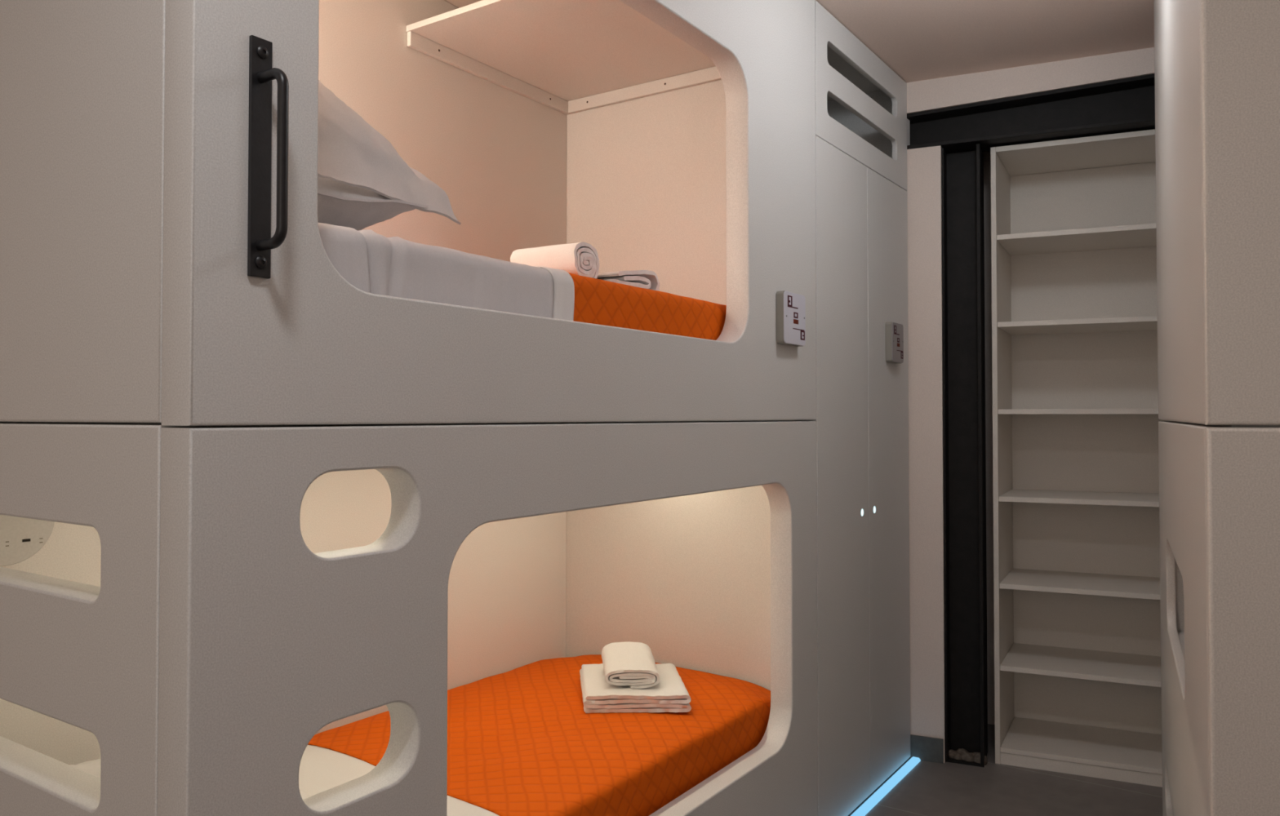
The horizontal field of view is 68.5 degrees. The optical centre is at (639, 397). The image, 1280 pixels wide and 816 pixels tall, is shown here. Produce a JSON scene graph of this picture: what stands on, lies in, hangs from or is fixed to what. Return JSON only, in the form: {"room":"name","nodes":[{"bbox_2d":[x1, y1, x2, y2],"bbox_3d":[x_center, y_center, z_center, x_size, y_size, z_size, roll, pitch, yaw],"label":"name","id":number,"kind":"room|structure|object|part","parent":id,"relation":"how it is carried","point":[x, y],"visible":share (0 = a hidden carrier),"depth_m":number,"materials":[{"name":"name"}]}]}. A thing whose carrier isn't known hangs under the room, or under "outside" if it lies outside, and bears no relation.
{"room":"dormitory","nodes":[
{"label":"dormitory","id":0,"kind":"room"},
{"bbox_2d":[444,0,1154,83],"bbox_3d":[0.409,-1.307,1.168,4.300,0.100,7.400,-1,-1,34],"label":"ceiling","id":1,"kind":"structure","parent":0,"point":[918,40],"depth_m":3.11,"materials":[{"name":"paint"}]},
{"bbox_2d":[847,724,1162,815],"bbox_3d":[0.409,1.372,1.115,4.300,0.100,7.400,-1,-1,34],"label":"floor","id":2,"kind":"structure","parent":0,"point":[929,788],"depth_m":3.24,"materials":[{"name":"tile"}]},
{"bbox_2d":[0,0,817,815],"bbox_3d":[-0.396,0.055,2.281,1.032,2.576,1.994,-1,-1,34],"label":"bunk bed","id":3,"kind":"object","parent":2,"relation":"on","point":[257,502],"visible":0.99,"depth_m":1.52,"materials":[{"name":"white laminate"}]},
{"bbox_3d":[-1.262,0.245,1.871,0.006,0.180,0.180,-1,-1,34],"label":"disc plate","id":4,"kind":"part","parent":3,"relation":"part of","materials":[{"name":"plastic"}]},
{"bbox_3d":[-0.988,-0.604,1.533,0.898,1.287,0.070,-1,-1,34],"label":"panel","id":5,"kind":"part","parent":3,"relation":"part of","materials":[{"name":"white laminate"}]},
{"bbox_3d":[-0.988,0.685,1.507,0.898,1.286,0.070,-1,-1,34],"label":"panel","id":6,"kind":"part","parent":3,"relation":"part of","materials":[{"name":"white laminate"}]},
{"bbox_3d":[-0.519,-0.328,1.284,0.007,0.328,0.032,-1,-1,34],"label":"handle plate","id":7,"kind":"part","parent":3,"relation":"part of","materials":[{"name":"black paint"}]},
{"bbox_3d":[-0.429,0.025,2.333,0.878,0.153,1.900,-1,-1,34],"label":"board","id":8,"kind":"part","parent":3,"relation":"part of","materials":[{"name":"laminate"}]},
{"bbox_3d":[-0.048,0.697,2.034,0.070,1.282,1.994,-1,-1,34],"label":"panel","id":9,"kind":"part","parent":3,"relation":"part of","materials":[{"name":"white laminate"}]},
{"bbox_3d":[-0.048,-0.592,2.060,0.070,1.290,1.994,-1,-1,34],"label":"panel","id":10,"kind":"part","parent":3,"relation":"part of","materials":[{"name":"white laminate"}]},
{"bbox_2d":[406,0,715,101],"bbox_3d":[-0.111,-1.081,2.828,0.878,0.018,0.759,-1,-1,34],"label":"shelf","id":11,"kind":"object","parent":3,"relation":"attached to","point":[555,50],"depth_m":2.86,"materials":[{"name":"laminate"}]},
{"bbox_2d":[776,290,805,346],"bbox_3d":[0.431,-0.223,2.677,0.027,0.148,0.143,-1,-1,34],"label":"switch box","id":12,"kind":"object","parent":3,"relation":"attached to","point":[790,307],"visible":1,"depth_m":2.65,"materials":[{"name":"grey plastic"}]},
{"bbox_3d":[-0.436,-0.155,2.334,0.846,0.202,1.870,-1,-1,34],"label":"mattress","id":13,"kind":"object","parent":3,"relation":"on","visible":0},
{"bbox_2d":[318,222,554,318],"bbox_3d":[-0.738,-0.170,1.879,0.875,0.215,0.778,-1,-1,34],"label":"sheet","id":14,"kind":"object","parent":13,"relation":"on","point":[371,262],"visible":0.31,"depth_m":1.67,"materials":[{"name":"fabric"}]},
{"bbox_2d":[317,176,428,231],"bbox_3d":[-0.807,-0.362,1.786,0.620,0.176,0.500,-1,-1,34],"label":"pillow","id":15,"kind":"object","parent":14,"relation":"on","point":[339,204],"visible":0.08,"depth_m":1.72,"materials":[{"name":"fabric"}]},
{"bbox_2d":[317,80,461,225],"bbox_3d":[-0.738,-0.595,1.812,0.704,0.492,0.370,0,-1,12],"label":"pillow","id":16,"kind":"object","parent":15,"relation":"on","point":[351,152],"visible":0.33,"depth_m":1.76,"materials":[{"name":"fabric"}]},
{"bbox_2d":[533,266,574,320],"bbox_3d":[-0.524,-0.165,2.204,0.879,0.219,0.075,-1,-1,34],"label":"folded sheet edge","id":17,"kind":"object","parent":13,"relation":"on","point":[564,288],"visible":0.24,"depth_m":1.96,"materials":[{"name":"white fabric"}]},
{"bbox_2d":[568,272,726,340],"bbox_3d":[-0.216,-0.155,2.662,0.873,0.215,1.097,-1,-1,34],"label":"quilt","id":18,"kind":"object","parent":13,"relation":"on","point":[597,301],"visible":0.34,"depth_m":2.22,"materials":[{"name":"orange fabric"}]},
{"bbox_2d":[510,242,599,279],"bbox_3d":[-0.209,-0.322,2.305,0.195,0.098,0.107,-1,-1,31],"label":"rolled towel","id":19,"kind":"object","parent":18,"relation":"on","point":[581,259],"visible":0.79,"depth_m":2.25,"materials":[{"name":"white fabric"}]},
{"bbox_2d":[596,270,659,290],"bbox_3d":[-0.111,-0.300,2.468,0.252,0.068,0.250,-1,-1,34],"label":"folded towel","id":20,"kind":"object","parent":18,"relation":"on","point":[646,279],"visible":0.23,"depth_m":2.41,"materials":[{"name":"white fabric"}]},
{"bbox_2d":[795,0,910,815],"bbox_3d":[0.545,0.079,3.413,0.610,2.577,0.928,-1,-1,34],"label":"locker","id":21,"kind":"object","parent":2,"relation":"on","point":[863,126],"visible":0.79,"depth_m":3.17,"materials":[{"name":"white laminate"}]},
{"bbox_3d":[0.653,0.275,3.041,0.020,2.146,0.437,-1,-1,34],"label":"door","id":22,"kind":"part","parent":21,"relation":"part of","materials":[{"name":"white laminate"}]},
{"bbox_3d":[0.773,-1.005,3.245,0.020,0.416,0.868,-1,-1,34],"label":"vent panel","id":23,"kind":"part","parent":21,"relation":"part of","materials":[{"name":"white laminate"}]},
{"bbox_3d":[0.896,0.282,3.403,0.020,2.146,0.428,-1,-1,34],"label":"door","id":24,"kind":"part","parent":21,"relation":"part of","materials":[{"name":"white laminate"}]},
{"bbox_2d":[884,322,903,364],"bbox_3d":[0.925,-0.198,3.412,0.027,0.144,0.122,-1,-1,34],"label":"switch box","id":25,"kind":"object","parent":21,"relation":"attached to","point":[894,331],"visible":1,"depth_m":3.37,"materials":[{"name":"grey plastic"}]},
{"bbox_2d":[850,756,920,815],"bbox_3d":[0.248,1.341,2.364,0.033,0.011,2.852,-1,-1,34],"label":"light strip","id":26,"kind":"object","parent":2,"relation":"on","point":[881,793],"visible":1,"depth_m":3.25,"materials":[{"name":"blue plastic"}]},
{"bbox_2d":[941,143,987,767],"bbox_3d":[1.248,0.211,3.609,0.137,2.320,0.180,-1,-1,25],"label":"steel column","id":27,"kind":"structure","parent":2,"relation":"on","point":[962,173],"depth_m":3.60,"materials":[{"name":"black metal"}]},
{"bbox_2d":[948,748,987,765],"bbox_3d":[1.232,1.358,3.547,0.156,0.056,0.068,-1,-1,34],"label":"mortar","id":28,"kind":"object","parent":2,"relation":"on","point":[961,753],"visible":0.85,"depth_m":3.53,"materials":[{"name":"grey concrete"}]},
{"bbox_2d":[990,128,1169,787],"bbox_3d":[1.793,0.211,3.557,0.829,2.318,0.419,-1,-1,25],"label":"bookcase","id":29,"kind":"object","parent":2,"relation":"on","point":[1076,462],"visible":0.55,"depth_m":3.73,"materials":[{"name":"laminate"}]},
{"bbox_3d":[1.437,0.214,3.719,0.018,2.318,0.421,-1,-1,28],"label":"panel","id":30,"kind":"part","parent":29,"relation":"part of","materials":[{"name":"laminate"}]},
{"bbox_3d":[1.791,-0.605,3.570,0.789,0.019,0.400,-1,-1,25],"label":"shelf","id":31,"kind":"part","parent":29,"relation":"part of","materials":[{"name":"laminate"}]},
{"bbox_3d":[1.791,-0.275,3.564,0.789,0.019,0.400,-1,-1,25],"label":"shelf","id":32,"kind":"part","parent":29,"relation":"part of","materials":[{"name":"laminate"}]},
{"bbox_3d":[1.791,0.054,3.557,0.789,0.019,0.400,-1,-1,25],"label":"shelf","id":33,"kind":"part","parent":29,"relation":"part of","materials":[{"name":"laminate"}]},
{"bbox_3d":[1.791,0.382,3.551,0.789,0.019,0.400,-1,-1,25],"label":"shelf","id":34,"kind":"part","parent":29,"relation":"part of","materials":[{"name":"laminate"}]},
{"bbox_3d":[1.791,0.708,3.544,0.789,0.019,0.400,-1,-1,25],"label":"shelf","id":35,"kind":"part","parent":29,"relation":"part of","materials":[{"name":"laminate"}]},
{"bbox_3d":[1.791,1.014,3.538,0.789,0.019,0.400,-1,-1,25],"label":"shelf","id":36,"kind":"part","parent":29,"relation":"part of","materials":[{"name":"laminate"}]},
{"bbox_2d":[1153,0,1279,815],"bbox_3d":[1.668,0.046,1.846,1.080,2.576,1.775,-1,-1,27],"label":"bunk bed","id":37,"kind":"object","parent":2,"relation":"on","point":[1217,62],"visible":1,"depth_m":1.29,"materials":[{"name":"grey laminate"}]},
{"bbox_3d":[1.207,-0.591,2.111,0.030,1.290,1.744,-1,-1,27],"label":"panel","id":38,"kind":"part","parent":37,"relation":"part of","materials":[{"name":"grey laminate"}]},
{"bbox_3d":[1.204,0.698,2.087,0.022,1.282,1.744,-1,-1,27],"label":"panel","id":39,"kind":"part","parent":37,"relation":"part of","materials":[{"name":"grey laminate"}]},
{"bbox_3d":[1.669,0.061,1.845,1.018,0.030,1.713,-1,-1,27],"label":"board","id":40,"kind":"part","parent":37,"relation":"part of","materials":[{"name":"laminate"}]},
{"bbox_3d":[1.258,-0.611,1.088,1.050,1.290,0.030,-1,-1,27],"label":"panel","id":41,"kind":"part","parent":37,"relation":"part of","materials":[{"name":"grey laminate"}]},
{"bbox_3d":[1.258,0.678,1.063,1.050,1.282,0.030,-1,-1,27],"label":"panel","id":42,"kind":"part","parent":37,"relation":"part of","materials":[{"name":"grey laminate"}]},
{"bbox_2d":[906,47,1154,114],"bbox_3d":[2.258,-1.155,3.351,2.530,0.119,0.558,-1,-1,25],"label":"wall","id":43,"kind":"structure","parent":0,"point":[976,87],"depth_m":3.43,"materials":[{"name":"paint"}]},
{"bbox_2d":[906,146,1160,763],"bbox_3d":[1.960,0.080,3.542,4.050,2.580,0.675,-1,-1,25],"label":"wall","id":44,"kind":"structure","parent":0,"point":[924,175],"depth_m":3.57,"materials":[{"name":"paint"}]},
{"bbox_2d":[908,734,943,764],"bbox_3d":[1.071,1.325,3.547,0.142,0.090,0.008,-1,-1,25],"label":"baseboard","id":45,"kind":"structure","parent":44,"relation":"attached to","point":[931,749],"depth_m":3.54,"materials":[{"name":"grey"}]},
{"bbox_2d":[906,74,1155,154],"bbox_3d":[1.462,-1.044,3.505,0.948,0.174,0.165,-1,-1,25],"label":"steel beam","id":46,"kind":"structure","parent":44,"relation":"attached to","point":[1124,105],"depth_m":3.47,"materials":[{"name":"black metal"}]},
{"bbox_3d":[-0.437,0.974,2.312,0.844,0.224,1.870,-1,-1,34],"label":"mattress","id":47,"kind":"object","parent":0,"visible":0},
{"bbox_2d":[298,744,499,815],"bbox_3d":[-0.730,0.960,1.877,0.854,0.236,0.820,-1,-1,34],"label":"sheet","id":48,"kind":"object","parent":47,"relation":"on","point":[321,770],"visible":0.21,"depth_m":2.13,"materials":[{"name":"white fabric"}]},
{"bbox_2d":[69,758,311,799],"bbox_3d":[-0.839,0.755,1.725,0.680,0.152,0.416,-1,-1,34],"label":"pillow","id":49,"kind":"object","parent":48,"relation":"on","point":[92,767],"visible":0.02,"depth_m":1.77,"materials":[{"name":"white fabric"}]},
{"bbox_2d":[307,654,770,815],"bbox_3d":[-0.242,0.976,2.603,0.860,0.233,1.187,-1,-1,34],"label":"quilt","id":50,"kind":"object","parent":47,"relation":"on","point":[522,741],"visible":0.73,"depth_m":2.39,"materials":[{"name":"orange fabric"}]},
{"bbox_2d":[579,663,691,713],"bbox_3d":[-0.023,0.839,2.729,0.295,0.048,0.356,0,-1,-6],"label":"folded towel","id":51,"kind":"object","parent":50,"relation":"on","point":[670,695],"visible":0.76,"depth_m":2.58,"materials":[{"name":"white fabric"}]},
{"bbox_2d":[601,641,659,688],"bbox_3d":[-0.030,0.775,2.728,0.153,0.082,0.220,0,-1,-5],"label":"rolled towel","id":52,"kind":"object","parent":51,"relation":"on","point":[633,664],"visible":1,"depth_m":2.67,"materials":[{"name":"white fabric"}]}
]}

